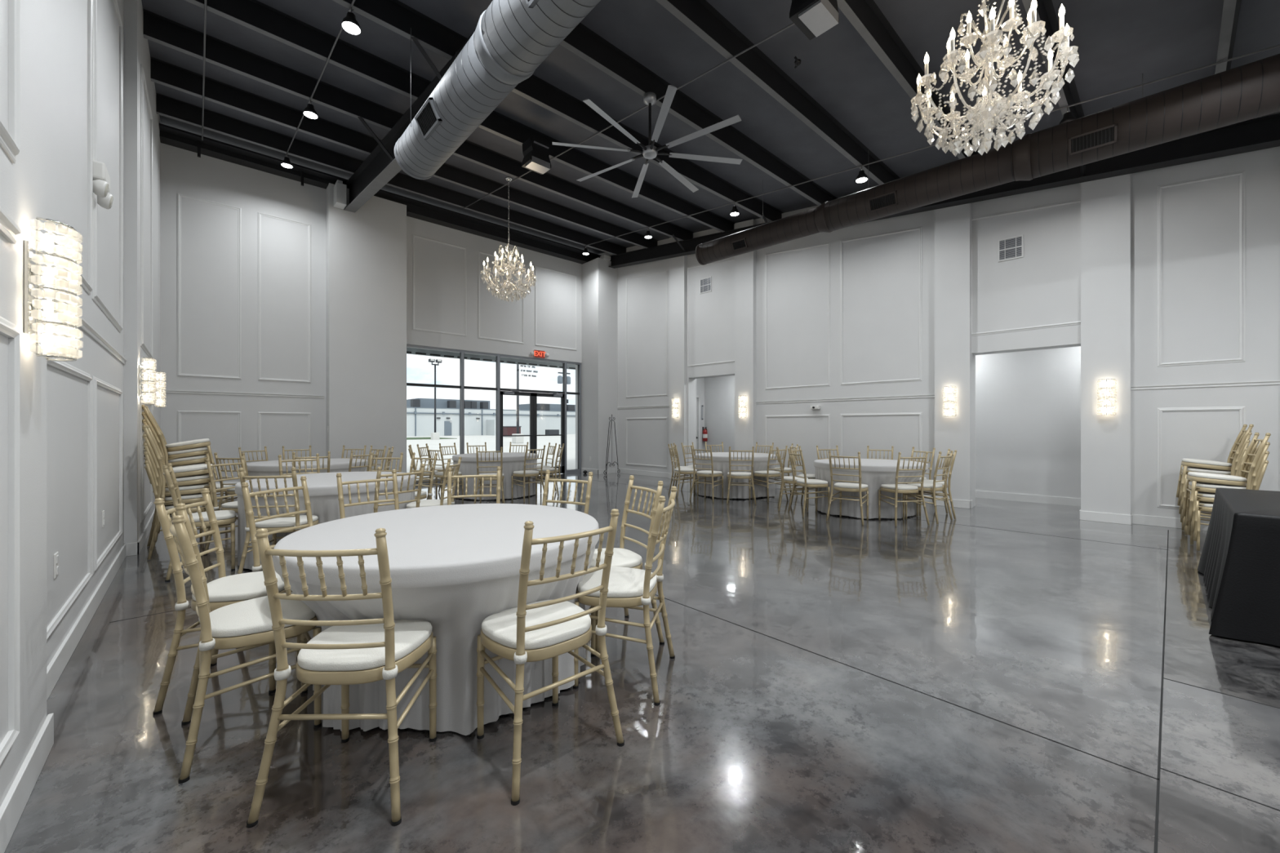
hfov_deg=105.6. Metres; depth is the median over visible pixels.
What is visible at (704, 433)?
fire extinguisher
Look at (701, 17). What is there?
ceiling beam
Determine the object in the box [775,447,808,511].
banquet chair
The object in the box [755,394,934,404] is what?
trim
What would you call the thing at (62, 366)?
trim
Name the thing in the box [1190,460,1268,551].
banquet chair
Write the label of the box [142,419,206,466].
banquet chair
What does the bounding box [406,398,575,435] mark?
building
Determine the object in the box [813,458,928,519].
tablecloth
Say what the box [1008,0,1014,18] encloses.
candle
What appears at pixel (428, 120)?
grille
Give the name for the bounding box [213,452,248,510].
banquet chair
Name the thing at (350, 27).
diffuser
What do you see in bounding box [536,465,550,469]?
cushion
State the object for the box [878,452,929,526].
banquet chair
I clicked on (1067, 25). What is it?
candle
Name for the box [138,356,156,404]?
wall sconce
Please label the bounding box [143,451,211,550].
banquet chair
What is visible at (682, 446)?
banquet chair
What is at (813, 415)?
trim
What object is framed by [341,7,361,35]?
pendant light
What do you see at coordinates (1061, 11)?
candle
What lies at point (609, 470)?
baseboard
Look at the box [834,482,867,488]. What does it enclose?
cushion
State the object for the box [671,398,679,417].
wall sconce
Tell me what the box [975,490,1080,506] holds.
baseboard
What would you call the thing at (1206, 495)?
cushion
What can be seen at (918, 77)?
candle
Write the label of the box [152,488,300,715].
banquet chair
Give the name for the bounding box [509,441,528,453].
banquet chair
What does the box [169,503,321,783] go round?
banquet chair
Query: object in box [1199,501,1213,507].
cushion
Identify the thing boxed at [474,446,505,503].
banquet chair
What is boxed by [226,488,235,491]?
cushion
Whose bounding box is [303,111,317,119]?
diffuser
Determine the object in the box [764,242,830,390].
trim
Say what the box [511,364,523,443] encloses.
light
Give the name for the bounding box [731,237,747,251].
grille
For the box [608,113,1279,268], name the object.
rafter
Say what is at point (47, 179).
wall
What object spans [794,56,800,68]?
sprinkler head
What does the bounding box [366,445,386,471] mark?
banquet chair
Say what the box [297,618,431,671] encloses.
cushion
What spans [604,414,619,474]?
easel
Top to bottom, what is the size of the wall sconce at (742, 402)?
0.478 m
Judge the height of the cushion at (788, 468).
0.040 m
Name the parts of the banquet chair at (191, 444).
leg, leg, seat frame, leg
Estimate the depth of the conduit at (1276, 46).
5.50 m
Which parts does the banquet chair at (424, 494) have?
leg, seat frame, rail, rail, leg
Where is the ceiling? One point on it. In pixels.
(1117, 42)
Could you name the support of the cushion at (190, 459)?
on the banquet chair at (190, 460)
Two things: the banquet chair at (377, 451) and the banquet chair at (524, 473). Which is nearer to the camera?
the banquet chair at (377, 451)
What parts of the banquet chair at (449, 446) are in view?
leg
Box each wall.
[0,0,160,806]
[160,142,617,493]
[597,111,1279,519]
[696,346,1080,498]
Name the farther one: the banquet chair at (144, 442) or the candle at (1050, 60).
the banquet chair at (144, 442)
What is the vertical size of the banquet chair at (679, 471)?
0.947 m
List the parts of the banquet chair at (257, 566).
leg, rail, rail, rail, leg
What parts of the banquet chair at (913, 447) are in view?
leg, rail, leg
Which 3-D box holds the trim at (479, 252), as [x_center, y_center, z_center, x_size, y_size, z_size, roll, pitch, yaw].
[-3.361,-3.105,11.811,1.190,2.050,0.016,0,0,-42]
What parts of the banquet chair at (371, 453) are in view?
leg, rail, rail, leg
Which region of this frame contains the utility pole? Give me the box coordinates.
[557,372,570,403]
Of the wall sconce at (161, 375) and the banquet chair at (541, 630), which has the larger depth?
the wall sconce at (161, 375)
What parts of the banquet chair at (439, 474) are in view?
leg, leg, seat frame, leg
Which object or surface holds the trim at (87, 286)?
attached to the wall at (47, 179)
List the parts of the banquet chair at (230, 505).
leg, rail, rail, rail, rail, seat frame, leg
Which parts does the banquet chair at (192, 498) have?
leg, seat frame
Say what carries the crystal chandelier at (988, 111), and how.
hanging from the ceiling beam at (1068, 93)
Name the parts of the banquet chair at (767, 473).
seat frame, leg, leg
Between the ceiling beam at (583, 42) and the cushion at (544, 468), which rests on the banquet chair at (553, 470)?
the cushion at (544, 468)
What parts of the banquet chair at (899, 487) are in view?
leg, leg, seat frame, leg, rail, rail, rail, rail, leg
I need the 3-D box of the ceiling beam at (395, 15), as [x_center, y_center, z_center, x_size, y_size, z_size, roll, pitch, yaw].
[-0.627,-4.205,6.669,9.740,0.253,0.132,0,0,-42]
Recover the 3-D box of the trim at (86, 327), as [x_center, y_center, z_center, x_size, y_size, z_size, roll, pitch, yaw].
[-3.720,-0.630,3.307,0.020,0.050,3.900,0,0,-42]
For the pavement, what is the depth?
32.82 m
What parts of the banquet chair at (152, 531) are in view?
leg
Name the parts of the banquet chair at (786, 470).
seat frame, leg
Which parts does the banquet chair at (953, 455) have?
leg, leg, leg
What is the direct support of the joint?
in the floor
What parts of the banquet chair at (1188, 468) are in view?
leg, leg, leg, leg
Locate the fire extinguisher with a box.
[702,426,707,441]
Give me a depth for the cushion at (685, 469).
8.73 m
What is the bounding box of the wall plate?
[701,405,703,419]
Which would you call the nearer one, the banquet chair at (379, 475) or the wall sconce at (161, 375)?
the banquet chair at (379, 475)
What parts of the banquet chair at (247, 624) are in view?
rail, rail, leg, leg, rail, seat frame, leg, leg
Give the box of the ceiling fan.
[551,84,742,197]
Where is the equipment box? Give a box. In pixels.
[545,429,559,435]
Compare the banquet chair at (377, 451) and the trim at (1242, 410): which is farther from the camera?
the banquet chair at (377, 451)
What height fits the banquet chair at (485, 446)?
0.947 m
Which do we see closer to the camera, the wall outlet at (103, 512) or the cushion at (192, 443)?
the wall outlet at (103, 512)
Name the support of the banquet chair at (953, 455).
on the floor
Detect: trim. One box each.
[0,0,19,163]
[0,206,21,244]
[0,315,19,764]
[46,357,93,639]
[53,0,93,294]
[53,298,126,364]
[92,0,122,333]
[92,375,122,573]
[140,63,152,359]
[140,395,152,522]
[164,389,324,398]
[177,192,241,379]
[177,410,241,484]
[257,212,311,382]
[257,412,311,462]
[413,234,466,336]
[478,250,524,343]
[534,265,577,350]
[593,480,1167,550]
[617,404,669,408]
[626,270,667,398]
[626,417,667,467]
[687,258,734,367]
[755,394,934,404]
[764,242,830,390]
[764,413,830,477]
[840,226,922,385]
[840,412,922,461]
[971,199,1080,336]
[1130,380,1279,390]
[1156,170,1245,366]
[1156,406,1245,509]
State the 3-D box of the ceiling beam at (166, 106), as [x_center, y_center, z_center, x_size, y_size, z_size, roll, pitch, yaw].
[-3.699,-4.684,10.038,9.740,0.253,0.132,0,0,-42]
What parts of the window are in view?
rail trim, mullion trim, rail, rail, rail trim, mullion trim, mullion trim, rail trim, mullion trim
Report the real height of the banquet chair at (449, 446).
0.947 m
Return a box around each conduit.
[201,0,206,140]
[285,0,355,154]
[463,0,837,208]
[585,44,1279,245]
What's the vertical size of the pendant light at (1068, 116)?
0.212 m
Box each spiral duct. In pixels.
[394,0,600,179]
[695,53,1279,265]
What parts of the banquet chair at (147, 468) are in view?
leg, seat frame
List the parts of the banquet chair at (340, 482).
leg, rail, rail, leg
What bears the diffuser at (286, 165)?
attached to the pendant light at (286, 162)
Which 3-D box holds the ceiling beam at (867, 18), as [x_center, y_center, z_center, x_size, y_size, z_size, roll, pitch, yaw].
[1.677,-3.846,4.141,9.740,0.253,0.132,0,0,-42]
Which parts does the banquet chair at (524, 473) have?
leg, seat frame, leg, leg, leg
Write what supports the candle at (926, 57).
on the crystal chandelier at (988, 111)
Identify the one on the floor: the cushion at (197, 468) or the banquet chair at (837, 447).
the banquet chair at (837, 447)
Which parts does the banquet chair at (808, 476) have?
leg, leg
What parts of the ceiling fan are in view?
blade, blade, blade, blade arm, blade arm, blade, blade arm, motor, blade arm, blade arm, blade, blade arm, blade, blade, blade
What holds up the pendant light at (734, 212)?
hanging from the ceiling beam at (395, 15)
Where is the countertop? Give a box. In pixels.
[406,437,457,439]
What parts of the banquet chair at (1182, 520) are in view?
leg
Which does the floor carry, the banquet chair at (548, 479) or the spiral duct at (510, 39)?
the banquet chair at (548, 479)
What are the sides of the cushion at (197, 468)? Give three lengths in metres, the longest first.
0.409 x 0.378 x 0.040 m
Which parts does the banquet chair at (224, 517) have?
leg, leg, seat frame, leg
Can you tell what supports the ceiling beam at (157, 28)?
attached to the ceiling
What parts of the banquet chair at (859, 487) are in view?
leg, leg, rail, rail, rail, rail, seat frame, leg, leg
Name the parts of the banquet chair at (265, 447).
leg, rail, rail, leg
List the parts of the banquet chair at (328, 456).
leg, rail, rail, leg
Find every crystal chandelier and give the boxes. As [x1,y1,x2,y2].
[480,176,536,302]
[910,0,1079,156]
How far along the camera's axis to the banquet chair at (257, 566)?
2.92 m
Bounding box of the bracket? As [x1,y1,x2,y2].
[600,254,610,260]
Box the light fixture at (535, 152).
[521,136,551,174]
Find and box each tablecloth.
[235,471,414,569]
[246,457,368,479]
[272,503,599,735]
[452,452,537,500]
[694,452,777,498]
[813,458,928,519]
[1197,488,1279,646]
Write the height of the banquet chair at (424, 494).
0.948 m
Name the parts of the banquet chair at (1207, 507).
leg, leg, seat frame, leg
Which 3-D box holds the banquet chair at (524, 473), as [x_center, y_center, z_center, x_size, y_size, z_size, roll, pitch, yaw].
[-1.940,0.795,8.411,0.496,0.947,0.497,0,0,41]
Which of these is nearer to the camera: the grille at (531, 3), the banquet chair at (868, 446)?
the grille at (531, 3)
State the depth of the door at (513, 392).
12.27 m
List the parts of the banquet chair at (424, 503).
leg, rail, leg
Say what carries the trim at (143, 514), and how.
attached to the wall at (47, 179)
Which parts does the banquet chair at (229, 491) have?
leg, rail, rail, seat frame, leg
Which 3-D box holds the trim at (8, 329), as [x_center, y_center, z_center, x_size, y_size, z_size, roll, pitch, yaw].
[-1.470,0.340,0.974,0.020,1.340,1.620,0,0,-42]
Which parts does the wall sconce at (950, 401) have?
frame, plate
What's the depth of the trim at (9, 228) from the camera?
1.49 m
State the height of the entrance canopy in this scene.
0.200 m
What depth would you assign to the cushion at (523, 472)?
8.32 m
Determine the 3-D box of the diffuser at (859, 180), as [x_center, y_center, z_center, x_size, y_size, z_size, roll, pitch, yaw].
[3.252,-3.617,7.120,0.152,0.014,0.152,0,0,-42]
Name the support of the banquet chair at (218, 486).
on the floor
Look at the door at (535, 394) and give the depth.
12.92 m
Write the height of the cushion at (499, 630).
0.040 m
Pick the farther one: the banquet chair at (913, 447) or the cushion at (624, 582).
the banquet chair at (913, 447)
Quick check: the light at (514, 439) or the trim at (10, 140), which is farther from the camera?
the light at (514, 439)
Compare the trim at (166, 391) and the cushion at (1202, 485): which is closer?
the cushion at (1202, 485)
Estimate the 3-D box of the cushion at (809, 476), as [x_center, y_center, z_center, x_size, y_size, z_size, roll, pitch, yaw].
[2.739,0.793,7.772,0.378,0.040,0.409,0,0,40]
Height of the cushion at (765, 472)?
0.040 m
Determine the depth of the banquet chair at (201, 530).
5.13 m
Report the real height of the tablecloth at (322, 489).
0.738 m
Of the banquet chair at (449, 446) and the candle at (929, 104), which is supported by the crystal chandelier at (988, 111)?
the candle at (929, 104)
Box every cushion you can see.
[164,493,202,500]
[164,502,204,509]
[165,438,209,448]
[165,473,208,482]
[165,482,208,491]
[167,446,207,455]
[168,453,206,462]
[172,462,204,467]
[172,463,213,472]
[187,510,235,522]
[191,571,284,602]
[208,591,315,637]
[215,483,232,488]
[221,501,237,508]
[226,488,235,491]
[255,515,318,528]
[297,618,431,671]
[406,499,447,508]
[414,490,426,497]
[423,469,437,473]
[424,467,445,471]
[434,471,462,475]
[479,473,503,476]
[481,600,591,649]
[513,470,538,474]
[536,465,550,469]
[536,467,558,471]
[577,566,656,597]
[589,547,642,568]
[674,467,697,471]
[675,466,695,468]
[697,470,722,474]
[727,471,751,475]
[754,470,780,474]
[774,466,791,471]
[783,475,808,480]
[796,479,827,484]
[797,474,815,478]
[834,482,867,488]
[880,484,918,489]
[907,482,942,488]
[917,479,947,484]
[1182,458,1231,466]
[1182,466,1231,474]
[1187,471,1246,481]
[1188,480,1246,488]
[1190,491,1215,497]
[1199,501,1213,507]
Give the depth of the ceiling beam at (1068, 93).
4.77 m
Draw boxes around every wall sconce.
[23,217,83,361]
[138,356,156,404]
[154,371,165,407]
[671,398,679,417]
[737,395,746,417]
[942,386,956,416]
[1097,378,1116,415]
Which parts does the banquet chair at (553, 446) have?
leg, leg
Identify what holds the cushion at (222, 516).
on the banquet chair at (224, 517)
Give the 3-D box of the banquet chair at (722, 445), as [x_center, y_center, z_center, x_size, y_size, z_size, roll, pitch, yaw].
[1.600,0.795,10.024,0.497,0.947,0.496,0,0,-12]
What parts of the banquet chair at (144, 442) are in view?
leg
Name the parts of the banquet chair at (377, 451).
leg, rail, rail, leg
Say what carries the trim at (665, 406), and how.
attached to the wall at (1091, 261)
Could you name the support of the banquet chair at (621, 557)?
on the floor
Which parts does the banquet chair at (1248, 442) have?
leg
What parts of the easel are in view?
leg, leg, leg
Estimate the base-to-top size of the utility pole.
9.300 m
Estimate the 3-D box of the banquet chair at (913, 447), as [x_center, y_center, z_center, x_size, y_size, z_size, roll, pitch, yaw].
[4.217,0.795,7.505,0.496,0.947,0.497,0,0,-18]
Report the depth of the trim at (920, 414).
8.41 m
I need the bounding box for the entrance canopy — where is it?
[406,347,575,369]
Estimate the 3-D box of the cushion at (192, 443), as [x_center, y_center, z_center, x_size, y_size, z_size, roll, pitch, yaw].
[-5.115,0.184,5.486,0.378,0.040,0.409,-14,9,-41]
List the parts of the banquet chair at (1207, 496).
leg, leg, seat frame, leg, leg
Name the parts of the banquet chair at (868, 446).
leg, rail, leg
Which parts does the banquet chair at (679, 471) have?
leg, leg, seat frame, leg, leg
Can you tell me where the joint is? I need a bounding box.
[109,529,1279,852]
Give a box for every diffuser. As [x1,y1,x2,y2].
[281,163,292,168]
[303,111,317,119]
[342,21,359,34]
[730,212,738,216]
[856,177,867,182]
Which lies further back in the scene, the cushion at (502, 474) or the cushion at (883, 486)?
the cushion at (502, 474)
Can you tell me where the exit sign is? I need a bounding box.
[530,349,549,358]
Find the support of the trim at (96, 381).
attached to the wall at (47, 179)
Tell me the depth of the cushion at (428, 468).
8.92 m
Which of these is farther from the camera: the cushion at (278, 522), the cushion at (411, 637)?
the cushion at (278, 522)
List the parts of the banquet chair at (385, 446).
leg, leg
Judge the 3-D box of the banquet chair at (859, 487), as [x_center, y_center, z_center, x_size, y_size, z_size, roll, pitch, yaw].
[2.797,0.795,6.511,0.497,0.947,0.496,0,0,40]
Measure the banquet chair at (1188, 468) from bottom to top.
0.942 m
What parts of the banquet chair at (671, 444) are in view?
leg, leg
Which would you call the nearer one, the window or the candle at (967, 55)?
the candle at (967, 55)
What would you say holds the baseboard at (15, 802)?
attached to the wall at (47, 179)
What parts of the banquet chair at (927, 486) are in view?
leg, leg, seat frame, leg, leg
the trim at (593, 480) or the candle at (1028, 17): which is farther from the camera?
the trim at (593, 480)
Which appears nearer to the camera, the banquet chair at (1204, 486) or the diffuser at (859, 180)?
the banquet chair at (1204, 486)
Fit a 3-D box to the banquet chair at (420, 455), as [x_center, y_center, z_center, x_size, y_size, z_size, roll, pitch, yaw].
[-3.847,0.795,9.043,0.496,0.947,0.497,0,0,0]
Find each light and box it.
[93,160,113,208]
[280,153,293,168]
[302,99,318,119]
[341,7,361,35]
[428,358,441,439]
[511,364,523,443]
[582,245,589,254]
[644,228,652,238]
[729,203,739,216]
[855,166,867,182]
[1058,106,1076,124]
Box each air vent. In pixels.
[699,275,711,293]
[997,234,1023,262]
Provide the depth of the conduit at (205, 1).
5.70 m
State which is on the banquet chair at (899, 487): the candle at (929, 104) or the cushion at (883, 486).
the cushion at (883, 486)
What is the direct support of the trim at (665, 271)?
attached to the wall at (1091, 261)
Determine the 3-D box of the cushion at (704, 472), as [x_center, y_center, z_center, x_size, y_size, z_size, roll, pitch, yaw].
[1.192,0.793,8.407,0.409,0.040,0.378,0,0,39]
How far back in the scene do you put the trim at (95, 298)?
3.75 m
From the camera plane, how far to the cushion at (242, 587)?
2.34 m
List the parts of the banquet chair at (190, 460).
leg, seat frame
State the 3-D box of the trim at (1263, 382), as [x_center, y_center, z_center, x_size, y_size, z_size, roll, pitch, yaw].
[6.857,-0.502,5.916,1.230,0.050,0.022,0,0,45]
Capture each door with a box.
[500,390,533,453]
[533,392,564,474]
[696,395,700,453]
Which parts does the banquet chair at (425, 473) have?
leg, seat frame, leg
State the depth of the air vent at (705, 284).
11.19 m
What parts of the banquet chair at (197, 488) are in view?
leg, seat frame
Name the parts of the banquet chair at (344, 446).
leg, leg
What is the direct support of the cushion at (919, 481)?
on the banquet chair at (953, 455)
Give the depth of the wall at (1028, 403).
8.25 m
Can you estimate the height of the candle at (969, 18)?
0.200 m
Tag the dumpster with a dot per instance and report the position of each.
(507, 430)
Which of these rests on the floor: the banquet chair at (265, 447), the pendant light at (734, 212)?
the banquet chair at (265, 447)
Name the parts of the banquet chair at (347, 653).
leg, rail, rail, rail, rail, leg, seat frame, leg, leg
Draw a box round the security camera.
[810,405,820,409]
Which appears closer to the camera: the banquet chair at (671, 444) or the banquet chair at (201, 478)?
the banquet chair at (201, 478)
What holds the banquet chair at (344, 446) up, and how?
on the floor
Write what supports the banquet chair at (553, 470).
on the floor
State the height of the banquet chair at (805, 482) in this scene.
0.947 m
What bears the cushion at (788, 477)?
on the banquet chair at (788, 479)
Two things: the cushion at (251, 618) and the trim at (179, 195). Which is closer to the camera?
the cushion at (251, 618)
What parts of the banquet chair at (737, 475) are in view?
leg, seat frame, rail, leg, leg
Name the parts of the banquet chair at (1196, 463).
leg, leg, seat frame, leg, leg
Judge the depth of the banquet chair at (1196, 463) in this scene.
5.58 m
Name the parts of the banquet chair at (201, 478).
leg, seat frame, leg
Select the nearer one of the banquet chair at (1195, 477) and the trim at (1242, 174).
the banquet chair at (1195, 477)
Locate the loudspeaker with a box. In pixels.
[333,179,346,209]
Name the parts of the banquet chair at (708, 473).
leg, leg, seat frame, leg, leg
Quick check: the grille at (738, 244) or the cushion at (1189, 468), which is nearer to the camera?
the cushion at (1189, 468)
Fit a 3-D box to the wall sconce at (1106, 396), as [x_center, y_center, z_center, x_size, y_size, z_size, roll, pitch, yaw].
[6.137,-0.385,6.383,0.186,0.478,0.128,0,0,45]
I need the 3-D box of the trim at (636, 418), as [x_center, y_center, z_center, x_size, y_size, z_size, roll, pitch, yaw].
[0.149,0.397,12.543,1.500,1.267,0.018,0,0,45]
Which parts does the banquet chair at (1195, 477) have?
leg, leg, seat frame, leg, leg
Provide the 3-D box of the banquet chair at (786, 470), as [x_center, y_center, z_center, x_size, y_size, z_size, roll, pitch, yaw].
[2.689,0.795,9.112,0.496,0.947,0.497,0,0,4]
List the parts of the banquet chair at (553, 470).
leg, seat frame, leg, leg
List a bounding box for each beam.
[142,8,693,240]
[150,56,658,248]
[155,93,626,254]
[159,123,600,264]
[184,0,734,231]
[332,0,783,222]
[488,0,837,205]
[655,0,900,185]
[836,0,979,159]
[1022,0,1084,118]
[1214,0,1241,74]
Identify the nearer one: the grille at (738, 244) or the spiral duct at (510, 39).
the spiral duct at (510, 39)
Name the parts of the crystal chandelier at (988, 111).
arm, arm, arm, arm, arm, arm, arm, arm, chain, arm, arm, arm, arm, arm, arm, arm, arm, arm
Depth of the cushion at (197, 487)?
4.84 m
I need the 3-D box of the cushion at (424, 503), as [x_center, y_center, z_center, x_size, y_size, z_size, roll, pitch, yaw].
[-2.173,0.793,4.999,0.378,0.040,0.409,0,0,-4]
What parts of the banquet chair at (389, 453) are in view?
leg, leg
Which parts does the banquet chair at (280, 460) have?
leg, rail, rail, leg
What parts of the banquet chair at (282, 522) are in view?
leg, rail, rail, rail, leg, rail, seat frame, leg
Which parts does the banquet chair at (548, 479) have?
leg, rail, rail, leg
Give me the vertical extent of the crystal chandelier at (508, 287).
2.136 m
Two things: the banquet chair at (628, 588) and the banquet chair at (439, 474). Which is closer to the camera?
the banquet chair at (628, 588)
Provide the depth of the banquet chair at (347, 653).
1.60 m
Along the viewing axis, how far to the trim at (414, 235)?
10.90 m
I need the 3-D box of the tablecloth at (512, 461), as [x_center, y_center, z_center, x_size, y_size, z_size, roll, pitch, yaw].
[-2.683,0.894,9.057,1.530,0.738,1.530,0,0,-8]
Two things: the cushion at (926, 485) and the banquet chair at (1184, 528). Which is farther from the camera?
the cushion at (926, 485)
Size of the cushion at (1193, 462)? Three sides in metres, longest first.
0.409 x 0.378 x 0.040 m
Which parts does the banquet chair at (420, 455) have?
leg, leg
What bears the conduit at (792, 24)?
attached to the roof purlin
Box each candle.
[916,74,920,91]
[924,52,928,74]
[927,93,931,107]
[946,38,950,53]
[949,27,955,51]
[965,49,969,71]
[966,10,972,33]
[989,6,995,31]
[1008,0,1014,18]
[1017,70,1022,92]
[1026,8,1031,25]
[1031,0,1037,23]
[1047,48,1053,71]
[1058,4,1065,29]
[1065,23,1069,48]
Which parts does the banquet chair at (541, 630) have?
leg, leg, seat frame, leg, rail, rail, rail, rail, leg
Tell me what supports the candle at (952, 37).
on the crystal chandelier at (988, 111)
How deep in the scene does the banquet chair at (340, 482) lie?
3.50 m
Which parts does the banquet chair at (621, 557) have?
leg, leg, rail, rail, seat frame, rail, rail, leg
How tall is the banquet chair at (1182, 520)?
0.958 m
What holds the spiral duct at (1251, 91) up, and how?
hanging from the roof purlin
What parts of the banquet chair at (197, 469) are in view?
leg, leg, seat frame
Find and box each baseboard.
[0,508,155,852]
[216,467,615,501]
[617,468,1209,531]
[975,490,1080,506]
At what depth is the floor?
2.07 m
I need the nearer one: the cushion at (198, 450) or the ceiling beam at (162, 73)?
the cushion at (198, 450)
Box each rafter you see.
[344,30,475,213]
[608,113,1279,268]
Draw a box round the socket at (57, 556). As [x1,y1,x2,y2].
[56,555,58,574]
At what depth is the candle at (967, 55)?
3.54 m
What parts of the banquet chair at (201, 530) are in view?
leg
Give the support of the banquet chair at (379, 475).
on the floor
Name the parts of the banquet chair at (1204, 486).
leg, leg, seat frame, leg, leg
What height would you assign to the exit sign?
0.200 m
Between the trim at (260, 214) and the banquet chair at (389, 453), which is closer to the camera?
the banquet chair at (389, 453)
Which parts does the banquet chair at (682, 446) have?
leg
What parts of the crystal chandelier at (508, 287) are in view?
arm, arm, chain, arm, arm, arm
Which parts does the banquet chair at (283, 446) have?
leg, rail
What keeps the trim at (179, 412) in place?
attached to the wall at (362, 261)
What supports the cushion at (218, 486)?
on the banquet chair at (218, 486)
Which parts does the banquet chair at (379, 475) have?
leg, rail, rail, rail, leg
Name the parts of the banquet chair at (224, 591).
leg, rail, rail, rail, rail, leg, seat frame, leg, leg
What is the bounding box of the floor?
[4,472,1279,852]
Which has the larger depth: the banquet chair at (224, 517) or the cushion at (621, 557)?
the banquet chair at (224, 517)
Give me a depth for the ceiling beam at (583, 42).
6.20 m
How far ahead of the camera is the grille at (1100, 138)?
4.95 m
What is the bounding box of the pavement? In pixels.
[406,434,575,479]
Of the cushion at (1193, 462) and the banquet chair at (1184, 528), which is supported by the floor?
the banquet chair at (1184, 528)
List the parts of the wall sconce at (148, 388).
plate, frame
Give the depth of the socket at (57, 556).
2.45 m
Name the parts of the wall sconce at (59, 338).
plate, bulb, bulb, frame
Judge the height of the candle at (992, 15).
0.200 m
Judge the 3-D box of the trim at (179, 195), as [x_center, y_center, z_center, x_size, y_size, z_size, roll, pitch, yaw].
[-7.284,-2.330,8.233,0.810,3.000,0.016,0,0,-42]
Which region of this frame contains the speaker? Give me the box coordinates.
[789,0,839,39]
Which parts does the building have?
door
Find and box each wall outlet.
[53,551,58,578]
[102,510,105,527]
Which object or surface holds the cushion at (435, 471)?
on the banquet chair at (425, 473)
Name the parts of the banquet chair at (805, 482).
leg, leg, seat frame, leg, leg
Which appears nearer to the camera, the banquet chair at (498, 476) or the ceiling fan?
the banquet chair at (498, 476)
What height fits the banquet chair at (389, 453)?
0.947 m
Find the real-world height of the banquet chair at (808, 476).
0.947 m
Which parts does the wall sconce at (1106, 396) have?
plate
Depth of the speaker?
3.98 m
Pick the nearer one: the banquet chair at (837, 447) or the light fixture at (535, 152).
the light fixture at (535, 152)
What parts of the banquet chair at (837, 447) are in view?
leg, rail, leg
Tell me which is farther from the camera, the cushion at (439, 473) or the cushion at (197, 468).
the cushion at (439, 473)
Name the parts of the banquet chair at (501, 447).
leg, leg, rail, rail, seat frame, leg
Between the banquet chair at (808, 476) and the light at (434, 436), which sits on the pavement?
the light at (434, 436)
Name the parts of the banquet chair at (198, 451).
leg, seat frame, leg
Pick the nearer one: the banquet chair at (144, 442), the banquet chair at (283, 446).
the banquet chair at (144, 442)
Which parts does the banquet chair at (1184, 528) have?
leg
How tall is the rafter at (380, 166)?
2.070 m
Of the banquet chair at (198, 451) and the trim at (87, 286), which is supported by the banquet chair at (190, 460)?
the banquet chair at (198, 451)
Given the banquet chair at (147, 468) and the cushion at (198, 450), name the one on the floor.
the banquet chair at (147, 468)
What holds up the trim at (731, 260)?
attached to the wall at (1091, 261)
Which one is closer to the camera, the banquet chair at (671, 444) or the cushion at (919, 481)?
the cushion at (919, 481)
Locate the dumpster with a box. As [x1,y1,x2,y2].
[502,426,521,435]
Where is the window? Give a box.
[406,344,581,484]
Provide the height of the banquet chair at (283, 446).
0.947 m
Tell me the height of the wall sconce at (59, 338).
0.478 m
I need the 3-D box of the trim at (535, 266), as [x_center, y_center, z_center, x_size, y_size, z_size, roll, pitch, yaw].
[-2.208,-3.105,12.862,1.290,2.050,0.016,0,0,-42]
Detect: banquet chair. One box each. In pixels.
[141,404,218,479]
[142,412,216,488]
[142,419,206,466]
[142,425,218,522]
[142,428,204,467]
[142,433,213,532]
[142,442,211,541]
[143,442,204,530]
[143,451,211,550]
[143,455,204,538]
[144,460,208,559]
[144,462,202,546]
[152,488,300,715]
[162,462,236,582]
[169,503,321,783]
[192,483,234,513]
[204,456,247,555]
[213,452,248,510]
[235,475,313,649]
[237,466,319,573]
[238,446,268,467]
[246,528,437,828]
[278,453,319,475]
[282,445,311,460]
[292,451,330,472]
[336,469,399,519]
[341,444,366,458]
[348,449,379,471]
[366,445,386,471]
[368,452,403,472]
[373,463,425,512]
[383,446,394,470]
[406,456,462,508]
[408,444,437,498]
[409,452,437,499]
[416,443,447,492]
[426,445,463,501]
[438,442,457,492]
[447,466,501,505]
[466,442,486,453]
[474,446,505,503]
[476,508,624,805]
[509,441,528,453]
[511,444,545,502]
[535,443,564,496]
[536,442,556,492]
[542,469,593,514]
[573,486,677,706]
[589,475,664,657]
[667,444,698,497]
[670,443,695,493]
[680,442,695,489]
[689,445,723,502]
[705,441,724,453]
[726,446,756,504]
[751,445,788,502]
[755,442,775,489]
[774,443,798,495]
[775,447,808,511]
[787,448,830,517]
[789,445,815,506]
[814,445,839,501]
[826,450,868,525]
[866,445,893,459]
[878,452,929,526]
[905,450,953,524]
[910,446,935,502]
[915,448,956,519]
[1176,424,1253,500]
[1177,431,1252,509]
[1178,440,1250,518]
[1180,448,1247,526]
[1181,471,1239,535]
[1182,432,1271,520]
[1184,440,1270,531]
[1186,449,1269,541]
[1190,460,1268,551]
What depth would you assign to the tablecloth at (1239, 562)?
2.90 m
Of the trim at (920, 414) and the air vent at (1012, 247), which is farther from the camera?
the trim at (920, 414)
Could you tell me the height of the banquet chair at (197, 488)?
0.944 m
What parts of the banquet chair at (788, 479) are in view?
leg, leg, seat frame, leg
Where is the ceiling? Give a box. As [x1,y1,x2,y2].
[141,0,1279,253]
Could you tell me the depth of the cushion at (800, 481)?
6.88 m
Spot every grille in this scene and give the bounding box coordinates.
[414,97,442,139]
[525,0,538,8]
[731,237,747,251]
[867,190,897,212]
[1068,123,1117,155]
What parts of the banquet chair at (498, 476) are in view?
leg, rail, rail, leg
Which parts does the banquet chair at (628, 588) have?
leg, leg, seat frame, leg, rail, rail, rail, leg, rail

